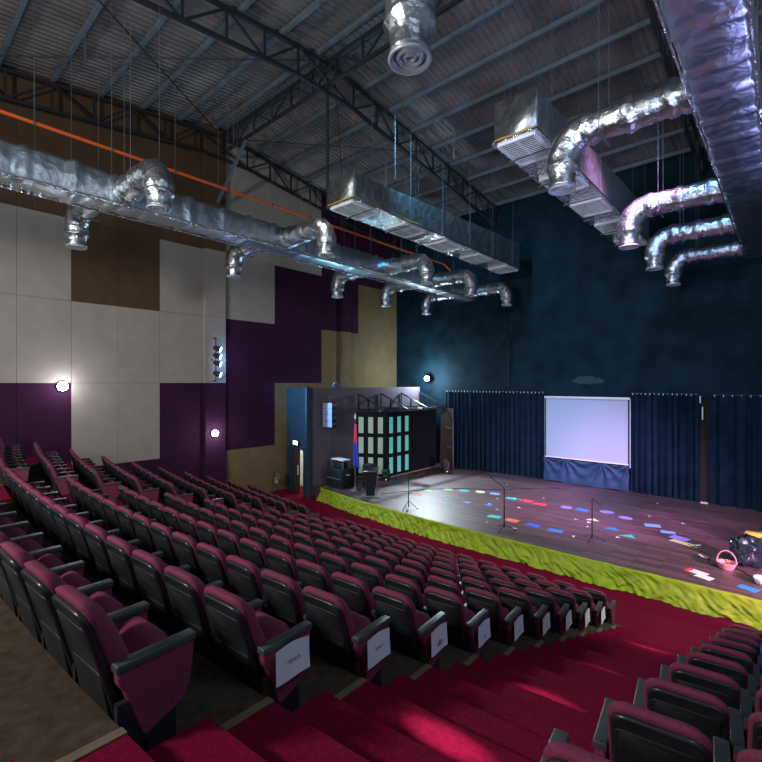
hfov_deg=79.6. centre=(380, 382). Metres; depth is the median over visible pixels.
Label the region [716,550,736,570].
basket
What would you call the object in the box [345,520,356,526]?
seat
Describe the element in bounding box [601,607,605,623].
paper sign
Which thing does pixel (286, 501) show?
seat
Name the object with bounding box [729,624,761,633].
cushion
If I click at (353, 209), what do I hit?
grille
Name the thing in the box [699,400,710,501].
backdrop panel
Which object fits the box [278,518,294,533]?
seat
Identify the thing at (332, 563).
seat
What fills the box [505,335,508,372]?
cable
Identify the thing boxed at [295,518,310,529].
seat
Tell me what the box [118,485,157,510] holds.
seat
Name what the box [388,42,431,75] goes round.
diffuser
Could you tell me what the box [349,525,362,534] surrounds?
seat
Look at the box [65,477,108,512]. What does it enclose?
seat
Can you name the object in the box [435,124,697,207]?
beam
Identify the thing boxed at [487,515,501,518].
card
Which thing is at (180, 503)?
seat
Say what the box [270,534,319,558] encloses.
seat
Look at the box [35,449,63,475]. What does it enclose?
seat
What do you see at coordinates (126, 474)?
seat
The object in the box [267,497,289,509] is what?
seat
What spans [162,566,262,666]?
seat
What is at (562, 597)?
cushion
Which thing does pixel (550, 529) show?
card
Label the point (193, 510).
seat
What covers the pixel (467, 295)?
diffuser
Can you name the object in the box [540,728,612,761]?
seat
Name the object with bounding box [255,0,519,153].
roof beam
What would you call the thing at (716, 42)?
air duct
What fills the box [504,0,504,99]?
hanging wire
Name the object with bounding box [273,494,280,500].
seat
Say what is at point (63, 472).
seat
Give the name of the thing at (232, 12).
roof truss
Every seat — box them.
[0,439,19,449]
[0,442,19,452]
[0,444,20,454]
[0,447,21,457]
[0,449,22,461]
[0,451,24,464]
[0,453,26,477]
[0,454,29,491]
[0,502,6,512]
[0,511,16,522]
[0,516,28,533]
[0,530,84,621]
[0,539,61,599]
[0,541,113,650]
[3,468,50,509]
[5,527,43,545]
[8,472,58,516]
[14,477,66,524]
[20,560,149,685]
[21,483,77,531]
[29,489,89,543]
[32,442,57,456]
[33,445,59,465]
[34,447,61,471]
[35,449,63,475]
[37,452,66,478]
[39,454,69,483]
[39,496,103,553]
[41,457,73,486]
[44,460,78,497]
[51,504,119,561]
[51,584,195,751]
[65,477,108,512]
[65,513,139,581]
[68,449,92,471]
[70,452,94,474]
[72,454,97,478]
[73,482,117,520]
[74,456,101,481]
[77,459,105,484]
[81,462,110,488]
[81,487,128,521]
[83,523,162,597]
[85,465,115,489]
[89,468,121,499]
[91,493,141,530]
[101,456,123,474]
[103,499,155,539]
[104,458,127,477]
[104,535,190,604]
[107,460,131,477]
[110,463,135,481]
[114,466,140,484]
[116,506,172,548]
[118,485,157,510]
[119,469,146,487]
[123,472,152,489]
[127,490,168,514]
[129,475,159,500]
[130,549,223,634]
[131,461,152,477]
[132,513,191,552]
[134,464,156,480]
[138,466,161,480]
[138,495,181,518]
[142,469,166,483]
[147,472,155,487]
[150,501,167,526]
[150,522,212,566]
[152,475,178,499]
[158,467,178,478]
[158,478,185,500]
[162,469,168,480]
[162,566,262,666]
[163,507,182,532]
[164,492,200,509]
[165,481,193,501]
[166,472,173,483]
[171,474,179,489]
[171,531,235,584]
[174,497,187,514]
[177,477,184,489]
[179,513,200,542]
[183,471,188,480]
[183,480,207,502]
[186,502,201,520]
[188,474,193,483]
[189,483,215,507]
[193,477,199,486]
[196,521,219,548]
[196,542,266,592]
[197,487,223,507]
[198,479,205,489]
[199,507,215,526]
[202,585,311,711]
[203,498,215,513]
[204,482,212,494]
[206,476,211,484]
[211,478,217,486]
[211,485,219,498]
[214,513,231,531]
[215,503,228,516]
[216,529,241,557]
[217,481,223,489]
[218,488,242,507]
[223,484,229,491]
[225,555,302,613]
[226,492,251,510]
[227,508,242,521]
[228,480,233,487]
[229,487,237,498]
[230,520,250,539]
[233,483,238,489]
[236,490,245,502]
[238,504,250,514]
[239,485,245,492]
[239,538,296,568]
[241,513,257,527]
[244,493,267,508]
[245,488,252,495]
[247,484,253,490]
[249,527,271,549]
[250,508,263,519]
[252,491,259,497]
[252,496,276,513]
[257,519,274,535]
[259,489,265,494]
[259,494,268,505]
[260,569,342,653]
[264,513,278,525]
[265,548,298,581]
[266,492,272,497]
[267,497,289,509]
[269,509,281,518]
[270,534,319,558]
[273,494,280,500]
[274,525,294,544]
[276,500,298,518]
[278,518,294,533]
[281,497,289,506]
[282,513,295,524]
[289,501,310,511]
[293,532,314,547]
[294,524,311,536]
[294,543,321,565]
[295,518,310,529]
[296,559,333,593]
[297,504,319,518]
[297,513,309,522]
[302,586,389,686]
[310,517,323,525]
[310,523,325,532]
[311,530,330,542]
[315,539,338,555]
[320,552,351,576]
[322,517,334,523]
[323,522,337,529]
[326,528,343,538]
[331,536,351,549]
[331,572,375,622]
[335,521,348,528]
[338,527,353,535]
[338,547,364,568]
[344,534,362,545]
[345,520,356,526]
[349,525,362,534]
[351,562,385,592]
[352,543,374,561]
[354,532,371,542]
[357,524,370,532]
[363,540,382,556]
[364,530,378,539]
[365,555,394,580]
[371,528,384,537]
[372,537,389,550]
[372,586,445,669]
[376,550,399,571]
[380,535,395,546]
[384,546,405,564]
[385,574,427,613]
[386,533,400,543]
[391,543,409,557]
[394,565,427,594]
[397,540,413,552]
[401,558,430,582]
[402,538,417,548]
[407,553,431,573]
[412,549,432,566]
[415,546,433,560]
[419,543,435,556]
[424,586,488,656]
[428,575,466,608]
[430,567,463,594]
[432,561,460,583]
[434,556,459,575]
[435,552,457,568]
[437,548,457,563]
[457,554,478,567]
[457,558,481,571]
[458,563,481,573]
[460,569,486,583]
[462,576,497,595]
[465,587,521,647]
[478,560,497,569]
[481,564,502,576]
[485,570,509,584]
[490,578,518,594]
[497,587,547,640]
[501,566,521,575]
[507,572,529,582]
[514,578,540,592]
[524,587,569,635]
[525,572,547,581]
[534,579,559,590]
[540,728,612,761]
[546,587,587,630]
[552,579,575,590]
[565,587,602,627]
[581,587,615,624]
[593,697,730,761]
[633,678,745,761]
[659,662,751,739]
[677,651,756,710]
[691,643,760,690]
[701,637,760,673]
[709,632,759,654]
[716,628,761,645]
[722,624,761,637]
[737,749,761,761]
[745,712,761,749]
[752,689,761,712]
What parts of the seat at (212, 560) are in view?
panel, seat, panel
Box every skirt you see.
[317,486,761,629]
[543,457,628,491]
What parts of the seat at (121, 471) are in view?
seat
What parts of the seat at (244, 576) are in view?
panel, panel, seat, armrest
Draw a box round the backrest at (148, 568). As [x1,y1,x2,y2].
[132,549,168,597]
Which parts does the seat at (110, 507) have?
panel, seat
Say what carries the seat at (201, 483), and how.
on the floor at (46, 716)
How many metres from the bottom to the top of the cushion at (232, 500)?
0.514 m
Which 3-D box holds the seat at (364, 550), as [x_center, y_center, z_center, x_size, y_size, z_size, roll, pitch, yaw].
[-0.171,3.444,8.539,0.579,0.956,0.597,0,0,41]
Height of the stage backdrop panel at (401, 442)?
3.200 m
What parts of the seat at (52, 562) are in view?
seat, panel, armrest, panel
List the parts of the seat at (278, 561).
panel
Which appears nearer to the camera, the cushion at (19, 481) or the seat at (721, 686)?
the seat at (721, 686)
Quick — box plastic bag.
[728,533,761,568]
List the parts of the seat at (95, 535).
panel, seat, panel, armrest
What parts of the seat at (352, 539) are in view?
seat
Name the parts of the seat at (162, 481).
seat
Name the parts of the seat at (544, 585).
seat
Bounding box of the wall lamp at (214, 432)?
[210,429,217,436]
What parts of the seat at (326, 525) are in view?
seat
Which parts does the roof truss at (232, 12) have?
post, post, post, post, post, post, post, post, post, post, post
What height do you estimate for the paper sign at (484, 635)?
0.249 m
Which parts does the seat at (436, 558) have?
seat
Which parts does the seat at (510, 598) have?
panel, seat, panel, panel, armrest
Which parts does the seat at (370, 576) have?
panel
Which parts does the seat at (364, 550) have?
seat, panel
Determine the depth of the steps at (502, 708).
3.41 m
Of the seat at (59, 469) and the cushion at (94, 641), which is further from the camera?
the seat at (59, 469)
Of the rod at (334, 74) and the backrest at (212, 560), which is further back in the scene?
the rod at (334, 74)
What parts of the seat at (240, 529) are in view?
panel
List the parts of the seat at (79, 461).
seat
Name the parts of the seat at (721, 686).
armrest, seat, panel, panel, armrest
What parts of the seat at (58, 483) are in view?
seat, panel, armrest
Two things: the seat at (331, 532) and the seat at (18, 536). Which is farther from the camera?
the seat at (331, 532)
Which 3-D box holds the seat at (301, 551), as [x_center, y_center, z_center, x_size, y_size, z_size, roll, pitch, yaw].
[-0.928,2.840,6.823,0.579,0.956,0.597,0,0,40]
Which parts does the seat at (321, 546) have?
panel, seat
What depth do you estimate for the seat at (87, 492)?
7.59 m
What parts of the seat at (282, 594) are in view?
panel, seat, panel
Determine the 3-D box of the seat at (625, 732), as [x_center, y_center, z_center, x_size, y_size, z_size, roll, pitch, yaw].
[1.601,2.236,2.625,0.658,0.956,0.597,0,0,35]
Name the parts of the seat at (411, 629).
panel, seat, panel, armrest, panel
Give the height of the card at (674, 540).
0.004 m
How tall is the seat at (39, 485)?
0.956 m
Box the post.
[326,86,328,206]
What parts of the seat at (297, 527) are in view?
seat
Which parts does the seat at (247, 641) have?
panel, seat, panel, armrest, panel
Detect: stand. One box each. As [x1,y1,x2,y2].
[272,471,284,494]
[402,473,424,510]
[490,476,515,531]
[583,498,605,542]
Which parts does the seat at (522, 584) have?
seat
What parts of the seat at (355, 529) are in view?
seat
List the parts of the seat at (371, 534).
seat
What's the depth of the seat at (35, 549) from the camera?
4.15 m
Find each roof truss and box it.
[0,66,400,252]
[132,0,499,228]
[221,0,463,154]
[644,0,702,178]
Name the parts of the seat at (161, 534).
panel, seat, panel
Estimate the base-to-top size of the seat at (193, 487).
0.956 m
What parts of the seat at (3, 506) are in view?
panel, armrest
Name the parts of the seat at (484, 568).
seat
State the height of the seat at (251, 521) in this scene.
0.956 m
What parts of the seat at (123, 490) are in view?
panel, seat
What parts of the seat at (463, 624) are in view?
panel, seat, panel, panel, armrest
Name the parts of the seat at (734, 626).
seat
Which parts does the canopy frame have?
rail, rail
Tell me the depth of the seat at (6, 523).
4.89 m
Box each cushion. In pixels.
[0,454,8,468]
[0,516,12,524]
[0,530,12,547]
[1,541,35,568]
[5,468,15,474]
[5,527,26,537]
[10,472,20,479]
[15,477,28,485]
[20,539,42,551]
[22,483,36,492]
[24,560,65,594]
[31,489,45,499]
[37,554,64,568]
[41,496,57,507]
[45,460,59,476]
[53,504,71,517]
[55,584,129,676]
[60,571,90,587]
[67,477,76,484]
[68,513,89,529]
[74,482,84,489]
[83,487,94,495]
[85,523,110,542]
[89,591,124,613]
[90,468,104,484]
[93,493,105,502]
[104,499,119,509]
[106,535,135,565]
[117,506,134,519]
[118,616,167,698]
[119,485,129,492]
[128,490,139,498]
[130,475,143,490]
[133,513,151,534]
[139,495,151,507]
[151,501,164,513]
[151,522,174,551]
[164,507,180,525]
[164,566,212,636]
[165,492,175,499]
[166,481,178,495]
[197,487,210,499]
[204,585,265,664]
[226,492,238,509]
[240,538,267,568]
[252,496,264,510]
[254,611,288,675]
[261,569,304,621]
[271,534,295,558]
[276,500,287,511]
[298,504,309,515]
[350,611,370,661]
[363,540,382,550]
[372,586,419,641]
[376,550,399,564]
[380,535,395,542]
[384,546,405,558]
[386,533,400,539]
[416,610,430,650]
[424,586,467,634]
[428,575,462,600]
[430,567,459,586]
[457,554,475,562]
[457,558,477,566]
[461,594,466,603]
[465,587,503,629]
[465,608,474,642]
[497,587,533,624]
[502,607,509,636]
[524,587,556,621]
[531,606,537,631]
[543,741,612,761]
[546,587,576,618]
[556,604,560,627]
[565,587,593,615]
[581,587,607,613]
[644,678,729,743]
[669,662,740,709]
[686,651,747,689]
[699,643,752,674]
[709,637,757,663]
[724,628,761,641]
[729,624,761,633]
[745,730,747,748]
[755,689,761,711]
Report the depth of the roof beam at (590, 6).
14.92 m
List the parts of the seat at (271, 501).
seat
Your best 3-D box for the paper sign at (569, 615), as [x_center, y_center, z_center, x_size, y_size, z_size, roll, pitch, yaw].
[2.978,3.747,7.237,0.017,0.249,0.305,0,0,37]
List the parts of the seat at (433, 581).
seat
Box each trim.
[54,625,615,761]
[305,386,309,498]
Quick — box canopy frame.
[355,392,447,412]
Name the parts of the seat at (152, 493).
seat, panel, armrest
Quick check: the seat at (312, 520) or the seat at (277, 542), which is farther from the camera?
the seat at (312, 520)
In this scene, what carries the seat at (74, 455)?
on the floor at (46, 716)
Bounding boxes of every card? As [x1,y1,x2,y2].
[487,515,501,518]
[505,518,518,522]
[524,523,540,527]
[547,528,562,532]
[574,508,589,511]
[600,510,613,513]
[619,516,631,519]
[644,523,661,527]
[660,530,675,534]
[669,535,690,541]
[669,539,694,546]
[685,568,707,573]
[690,569,708,574]
[694,573,714,580]
[736,584,759,592]
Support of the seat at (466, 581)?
on the floor at (46, 716)
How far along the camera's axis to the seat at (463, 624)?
5.18 m
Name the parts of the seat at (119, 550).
panel, seat, panel, armrest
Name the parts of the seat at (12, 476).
seat, panel, armrest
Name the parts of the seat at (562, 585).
seat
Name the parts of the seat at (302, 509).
seat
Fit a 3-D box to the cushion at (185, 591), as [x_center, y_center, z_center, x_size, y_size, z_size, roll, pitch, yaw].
[-1.495,1.713,3.632,0.490,0.514,0.277,0,0,38]
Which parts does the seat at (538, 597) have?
seat, panel, panel, panel, armrest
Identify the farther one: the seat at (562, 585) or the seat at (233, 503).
the seat at (233, 503)
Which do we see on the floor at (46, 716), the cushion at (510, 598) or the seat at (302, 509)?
the seat at (302, 509)
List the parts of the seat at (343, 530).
seat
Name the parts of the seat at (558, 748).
armrest, seat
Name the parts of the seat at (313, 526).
seat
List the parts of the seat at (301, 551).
panel, seat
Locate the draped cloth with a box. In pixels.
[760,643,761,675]
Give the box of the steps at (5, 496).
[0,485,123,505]
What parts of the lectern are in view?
panel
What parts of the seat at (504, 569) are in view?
seat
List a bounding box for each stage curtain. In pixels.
[446,390,544,478]
[631,393,698,501]
[710,394,761,510]
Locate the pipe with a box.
[0,68,450,270]
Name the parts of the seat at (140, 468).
seat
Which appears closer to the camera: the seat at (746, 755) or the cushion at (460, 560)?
the seat at (746, 755)
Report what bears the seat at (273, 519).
on the floor at (46, 716)
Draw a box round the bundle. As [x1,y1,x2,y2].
[745,530,761,537]
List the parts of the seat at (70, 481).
seat, panel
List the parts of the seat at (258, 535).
panel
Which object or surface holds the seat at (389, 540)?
on the floor at (46, 716)
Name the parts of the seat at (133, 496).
panel, seat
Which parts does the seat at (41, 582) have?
panel, seat, panel, armrest, panel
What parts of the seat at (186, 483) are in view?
seat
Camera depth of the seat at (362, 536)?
10.82 m
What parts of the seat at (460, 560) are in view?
seat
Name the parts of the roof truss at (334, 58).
post, post, post, post, post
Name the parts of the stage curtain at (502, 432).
curtain rail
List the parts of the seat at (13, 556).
panel, seat, panel, armrest, panel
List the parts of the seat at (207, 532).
panel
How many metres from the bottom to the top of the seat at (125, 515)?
0.956 m
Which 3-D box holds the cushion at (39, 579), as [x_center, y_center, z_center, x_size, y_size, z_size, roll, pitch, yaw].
[-2.094,1.411,2.960,0.490,0.514,0.277,0,0,38]
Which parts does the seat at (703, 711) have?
armrest, panel, seat, panel, armrest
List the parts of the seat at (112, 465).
seat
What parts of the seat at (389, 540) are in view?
seat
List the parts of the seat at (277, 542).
panel, seat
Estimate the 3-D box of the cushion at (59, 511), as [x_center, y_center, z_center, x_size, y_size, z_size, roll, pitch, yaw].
[-3.721,1.713,5.477,0.490,0.514,0.277,0,0,41]
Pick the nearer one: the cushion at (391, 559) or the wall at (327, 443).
the cushion at (391, 559)
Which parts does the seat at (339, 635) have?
panel, seat, panel, armrest, panel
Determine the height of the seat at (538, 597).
0.956 m
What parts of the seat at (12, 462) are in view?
armrest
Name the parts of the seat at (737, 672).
armrest, seat, panel, armrest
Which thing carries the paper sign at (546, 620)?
attached to the seat at (510, 598)
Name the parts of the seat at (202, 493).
seat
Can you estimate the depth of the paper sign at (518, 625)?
5.89 m
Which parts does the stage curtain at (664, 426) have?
curtain rail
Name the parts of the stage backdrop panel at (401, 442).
window panel, window panel, window panel, window panel, window panel, window panel, window panel, window panel, window panel, window panel, window panel, window panel, window panel, window panel, window panel, window panel, window panel, window panel, skirting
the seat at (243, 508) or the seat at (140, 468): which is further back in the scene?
the seat at (140, 468)
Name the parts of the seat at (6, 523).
armrest, panel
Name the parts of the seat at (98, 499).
panel, seat, panel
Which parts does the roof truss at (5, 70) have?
post, post, post, post, post, post, post, post, post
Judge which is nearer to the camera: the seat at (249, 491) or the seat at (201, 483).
the seat at (201, 483)
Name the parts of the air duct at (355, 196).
hanger rod, casing, hanger rod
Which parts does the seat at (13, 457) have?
armrest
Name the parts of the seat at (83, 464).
seat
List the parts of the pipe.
hanger rod, hanger rod, hanger rod, hanger rod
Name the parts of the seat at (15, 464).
armrest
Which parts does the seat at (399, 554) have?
seat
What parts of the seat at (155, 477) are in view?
seat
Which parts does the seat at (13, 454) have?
armrest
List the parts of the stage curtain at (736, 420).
curtain rail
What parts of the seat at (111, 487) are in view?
seat, panel, armrest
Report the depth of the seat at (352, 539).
9.76 m
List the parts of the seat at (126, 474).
seat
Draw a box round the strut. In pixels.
[410,166,421,196]
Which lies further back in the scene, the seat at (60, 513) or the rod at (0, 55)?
the rod at (0, 55)
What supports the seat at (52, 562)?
on the floor at (46, 716)
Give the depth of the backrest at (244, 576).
4.54 m
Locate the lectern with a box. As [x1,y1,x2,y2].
[361,467,379,497]
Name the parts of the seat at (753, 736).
seat, panel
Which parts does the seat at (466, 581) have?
seat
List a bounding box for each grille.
[330,200,378,220]
[383,222,425,237]
[425,240,462,252]
[459,254,492,263]
[488,265,517,273]
[497,132,549,165]
[539,173,587,190]
[570,197,612,217]
[594,219,618,234]
[614,236,646,245]
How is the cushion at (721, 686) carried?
on the seat at (721, 686)
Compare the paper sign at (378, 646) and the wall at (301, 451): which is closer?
the paper sign at (378, 646)
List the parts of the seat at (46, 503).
panel, seat, panel, armrest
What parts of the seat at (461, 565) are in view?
seat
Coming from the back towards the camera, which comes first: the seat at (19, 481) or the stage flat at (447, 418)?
the stage flat at (447, 418)
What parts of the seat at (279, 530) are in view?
panel, seat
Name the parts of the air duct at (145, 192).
hanger rod, hanger rod, hanger rod, hanger rod, hanger rod, hanger rod, hanger rod, hanger rod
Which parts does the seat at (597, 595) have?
seat, panel, panel, armrest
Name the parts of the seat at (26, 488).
panel, seat, panel, armrest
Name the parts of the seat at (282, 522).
seat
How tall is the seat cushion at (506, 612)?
0.354 m
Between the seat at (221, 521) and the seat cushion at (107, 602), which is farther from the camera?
the seat at (221, 521)
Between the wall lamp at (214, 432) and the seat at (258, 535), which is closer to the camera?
the seat at (258, 535)
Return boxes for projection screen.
[544,396,630,467]
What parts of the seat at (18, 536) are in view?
armrest, panel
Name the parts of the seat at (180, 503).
panel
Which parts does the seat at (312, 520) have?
seat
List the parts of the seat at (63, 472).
armrest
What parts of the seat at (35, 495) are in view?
panel, seat, panel, armrest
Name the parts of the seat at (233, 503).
seat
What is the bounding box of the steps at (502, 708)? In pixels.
[9,625,699,761]
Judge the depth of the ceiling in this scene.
15.07 m
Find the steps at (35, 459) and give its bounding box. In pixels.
[23,457,101,471]
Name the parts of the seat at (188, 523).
panel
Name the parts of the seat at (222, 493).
seat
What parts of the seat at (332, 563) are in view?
panel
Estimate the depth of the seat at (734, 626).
7.79 m
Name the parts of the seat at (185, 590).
panel, seat, panel, armrest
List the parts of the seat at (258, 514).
seat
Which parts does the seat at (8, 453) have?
armrest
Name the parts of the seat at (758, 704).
seat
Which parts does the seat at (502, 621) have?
panel, seat, panel, panel, armrest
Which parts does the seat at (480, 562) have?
seat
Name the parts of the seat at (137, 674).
panel, seat, panel, armrest, panel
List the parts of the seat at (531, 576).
seat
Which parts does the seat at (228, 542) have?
panel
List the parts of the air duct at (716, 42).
hanger rod, hanger rod, hanger rod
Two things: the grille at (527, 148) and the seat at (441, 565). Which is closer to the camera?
the seat at (441, 565)
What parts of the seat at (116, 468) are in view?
seat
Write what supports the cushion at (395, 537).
on the seat at (395, 537)
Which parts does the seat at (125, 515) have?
panel, seat, panel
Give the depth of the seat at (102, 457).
14.79 m
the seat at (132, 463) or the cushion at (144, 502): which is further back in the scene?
the seat at (132, 463)
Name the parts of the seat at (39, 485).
seat, panel, armrest, armrest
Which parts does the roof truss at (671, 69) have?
post, post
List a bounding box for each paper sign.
[276,635,309,687]
[367,627,390,669]
[431,622,447,656]
[478,618,490,647]
[514,615,523,640]
[543,612,549,635]
[566,610,571,630]
[585,608,589,627]
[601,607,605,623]
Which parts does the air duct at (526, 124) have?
hanger rod, casing, hanger rod, hanger rod, hanger rod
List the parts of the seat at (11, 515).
armrest, panel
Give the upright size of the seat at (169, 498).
0.956 m
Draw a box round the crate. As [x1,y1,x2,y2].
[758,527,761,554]
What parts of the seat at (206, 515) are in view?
panel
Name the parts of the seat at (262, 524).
panel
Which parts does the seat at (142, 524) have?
panel, seat, panel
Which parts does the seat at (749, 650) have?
seat, armrest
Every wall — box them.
[0,64,396,491]
[287,388,311,497]
[300,450,302,485]
[312,387,419,496]
[397,147,761,489]
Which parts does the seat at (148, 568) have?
panel, seat, panel, armrest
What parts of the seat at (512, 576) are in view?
seat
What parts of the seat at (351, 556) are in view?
panel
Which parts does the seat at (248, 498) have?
seat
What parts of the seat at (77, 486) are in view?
panel, seat, panel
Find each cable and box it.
[382,488,536,493]
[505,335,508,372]
[688,544,752,576]
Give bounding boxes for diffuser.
[65,243,87,249]
[146,203,171,213]
[226,275,240,278]
[318,252,334,257]
[332,295,342,297]
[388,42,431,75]
[420,281,432,284]
[465,294,476,296]
[548,183,576,195]
[619,243,639,249]
[646,266,663,270]
[666,283,680,286]
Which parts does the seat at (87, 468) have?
seat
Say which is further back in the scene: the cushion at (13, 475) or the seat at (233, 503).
the seat at (233, 503)
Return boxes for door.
[291,446,303,495]
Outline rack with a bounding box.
[331,457,349,468]
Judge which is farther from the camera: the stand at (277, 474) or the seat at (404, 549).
the stand at (277, 474)
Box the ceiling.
[0,0,761,214]
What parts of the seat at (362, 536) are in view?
seat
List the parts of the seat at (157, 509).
panel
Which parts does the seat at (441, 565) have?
seat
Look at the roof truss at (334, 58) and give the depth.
15.24 m
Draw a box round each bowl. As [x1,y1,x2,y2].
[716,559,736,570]
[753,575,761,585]
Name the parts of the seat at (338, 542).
seat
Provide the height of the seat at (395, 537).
0.956 m
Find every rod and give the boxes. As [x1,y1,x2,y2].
[0,55,314,60]
[98,0,219,133]
[230,138,430,152]
[334,74,341,174]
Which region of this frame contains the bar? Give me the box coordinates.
[210,337,221,380]
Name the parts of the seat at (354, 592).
panel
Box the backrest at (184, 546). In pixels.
[172,531,202,576]
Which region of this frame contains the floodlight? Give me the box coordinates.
[331,382,341,386]
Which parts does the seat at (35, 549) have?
armrest, panel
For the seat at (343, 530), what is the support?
on the floor at (46, 716)
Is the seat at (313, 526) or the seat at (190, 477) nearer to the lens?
the seat at (313, 526)
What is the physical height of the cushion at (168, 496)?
0.514 m
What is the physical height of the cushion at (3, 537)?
0.514 m
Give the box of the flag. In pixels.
[350,413,360,491]
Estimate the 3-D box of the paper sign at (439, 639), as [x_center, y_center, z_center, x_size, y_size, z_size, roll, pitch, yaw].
[0.584,2.539,4.549,0.017,0.249,0.305,0,0,37]
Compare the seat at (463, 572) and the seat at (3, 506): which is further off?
the seat at (463, 572)
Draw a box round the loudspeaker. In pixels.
[363,463,375,485]
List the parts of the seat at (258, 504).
seat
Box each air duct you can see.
[0,0,512,314]
[326,23,520,273]
[383,0,761,286]
[492,12,648,246]
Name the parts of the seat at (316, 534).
seat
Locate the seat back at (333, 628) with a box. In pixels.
[302,586,356,650]
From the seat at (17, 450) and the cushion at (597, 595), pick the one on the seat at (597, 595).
the cushion at (597, 595)
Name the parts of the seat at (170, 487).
seat, armrest, panel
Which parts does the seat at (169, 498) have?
panel, seat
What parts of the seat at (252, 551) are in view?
panel, seat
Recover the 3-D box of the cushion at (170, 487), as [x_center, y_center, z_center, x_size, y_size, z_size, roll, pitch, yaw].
[-5.640,2.921,12.385,0.277,0.514,0.490,0,0,-42]
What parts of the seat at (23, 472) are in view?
seat, panel, armrest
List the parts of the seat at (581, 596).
seat, panel, panel, armrest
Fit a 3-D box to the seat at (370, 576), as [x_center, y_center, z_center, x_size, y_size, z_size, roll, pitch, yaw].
[-0.035,2.840,6.092,0.579,0.956,0.597,0,0,39]
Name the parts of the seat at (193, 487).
seat, panel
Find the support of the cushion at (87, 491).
on the seat at (87, 492)
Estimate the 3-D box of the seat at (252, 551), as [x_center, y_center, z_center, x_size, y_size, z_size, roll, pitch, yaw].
[-1.527,2.538,6.151,0.579,0.956,0.597,0,0,40]
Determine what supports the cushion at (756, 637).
on the seat at (756, 637)
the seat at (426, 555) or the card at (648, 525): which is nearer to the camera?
the seat at (426, 555)
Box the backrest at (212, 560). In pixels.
[197,542,231,592]
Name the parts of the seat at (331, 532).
seat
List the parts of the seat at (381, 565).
seat, panel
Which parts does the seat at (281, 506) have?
seat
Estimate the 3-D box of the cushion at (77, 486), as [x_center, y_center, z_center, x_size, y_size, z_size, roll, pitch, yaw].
[-5.246,2.015,8.110,0.490,0.514,0.277,0,0,44]
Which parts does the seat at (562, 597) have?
seat, panel, panel, armrest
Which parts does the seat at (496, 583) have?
panel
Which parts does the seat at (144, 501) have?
panel, seat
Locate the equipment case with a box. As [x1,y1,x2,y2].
[327,466,353,488]
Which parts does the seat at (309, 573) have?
panel, seat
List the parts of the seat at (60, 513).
panel, seat, panel, armrest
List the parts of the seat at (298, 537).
panel, seat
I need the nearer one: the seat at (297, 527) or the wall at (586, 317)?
the seat at (297, 527)
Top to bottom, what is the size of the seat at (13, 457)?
0.956 m
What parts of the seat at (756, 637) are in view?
seat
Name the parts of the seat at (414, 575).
panel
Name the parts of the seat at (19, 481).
seat, panel, armrest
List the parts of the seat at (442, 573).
seat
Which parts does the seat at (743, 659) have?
armrest, seat, armrest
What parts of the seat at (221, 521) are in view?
panel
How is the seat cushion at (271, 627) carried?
on the seat at (247, 641)
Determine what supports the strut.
attached to the roof truss at (232, 12)
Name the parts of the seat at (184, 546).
panel, seat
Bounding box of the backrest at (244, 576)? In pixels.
[226,555,265,609]
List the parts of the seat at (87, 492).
panel, seat, panel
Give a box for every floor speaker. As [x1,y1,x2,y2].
[382,468,389,480]
[442,459,450,472]
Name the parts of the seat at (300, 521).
seat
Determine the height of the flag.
3.340 m
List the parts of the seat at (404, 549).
seat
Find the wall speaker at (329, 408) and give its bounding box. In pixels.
[323,393,336,427]
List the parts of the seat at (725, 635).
seat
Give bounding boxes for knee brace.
[216,139,247,202]
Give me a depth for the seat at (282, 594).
4.18 m
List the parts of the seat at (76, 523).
panel, seat, panel, armrest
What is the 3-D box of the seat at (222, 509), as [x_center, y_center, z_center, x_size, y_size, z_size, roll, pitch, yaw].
[-3.325,3.142,10.197,0.579,0.956,0.597,0,0,44]
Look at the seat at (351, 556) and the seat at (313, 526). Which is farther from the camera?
the seat at (313, 526)
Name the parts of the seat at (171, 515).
panel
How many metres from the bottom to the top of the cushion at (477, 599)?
0.514 m
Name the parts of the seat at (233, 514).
panel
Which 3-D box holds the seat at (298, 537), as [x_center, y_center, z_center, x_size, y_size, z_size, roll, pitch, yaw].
[-1.206,3.142,8.244,0.579,0.956,0.597,0,0,41]
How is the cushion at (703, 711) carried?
on the seat at (703, 711)
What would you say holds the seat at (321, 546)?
on the floor at (46, 716)
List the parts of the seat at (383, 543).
seat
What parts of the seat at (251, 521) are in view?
seat, panel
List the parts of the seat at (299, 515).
seat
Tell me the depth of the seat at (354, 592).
4.84 m
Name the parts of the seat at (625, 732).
panel, armrest, panel, seat, armrest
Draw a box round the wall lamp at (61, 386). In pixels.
[56,381,68,391]
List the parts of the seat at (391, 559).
panel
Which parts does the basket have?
handle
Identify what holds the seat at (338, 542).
on the floor at (46, 716)
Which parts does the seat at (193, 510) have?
panel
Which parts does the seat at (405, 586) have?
panel, seat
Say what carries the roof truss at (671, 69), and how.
attached to the wall at (586, 317)
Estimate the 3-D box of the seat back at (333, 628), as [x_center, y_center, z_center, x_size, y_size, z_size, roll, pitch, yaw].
[-0.439,2.015,3.949,0.490,0.514,0.277,0,0,38]
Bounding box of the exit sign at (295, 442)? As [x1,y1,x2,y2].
[293,440,298,445]
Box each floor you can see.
[0,463,621,761]
[270,485,761,645]
[313,463,761,599]

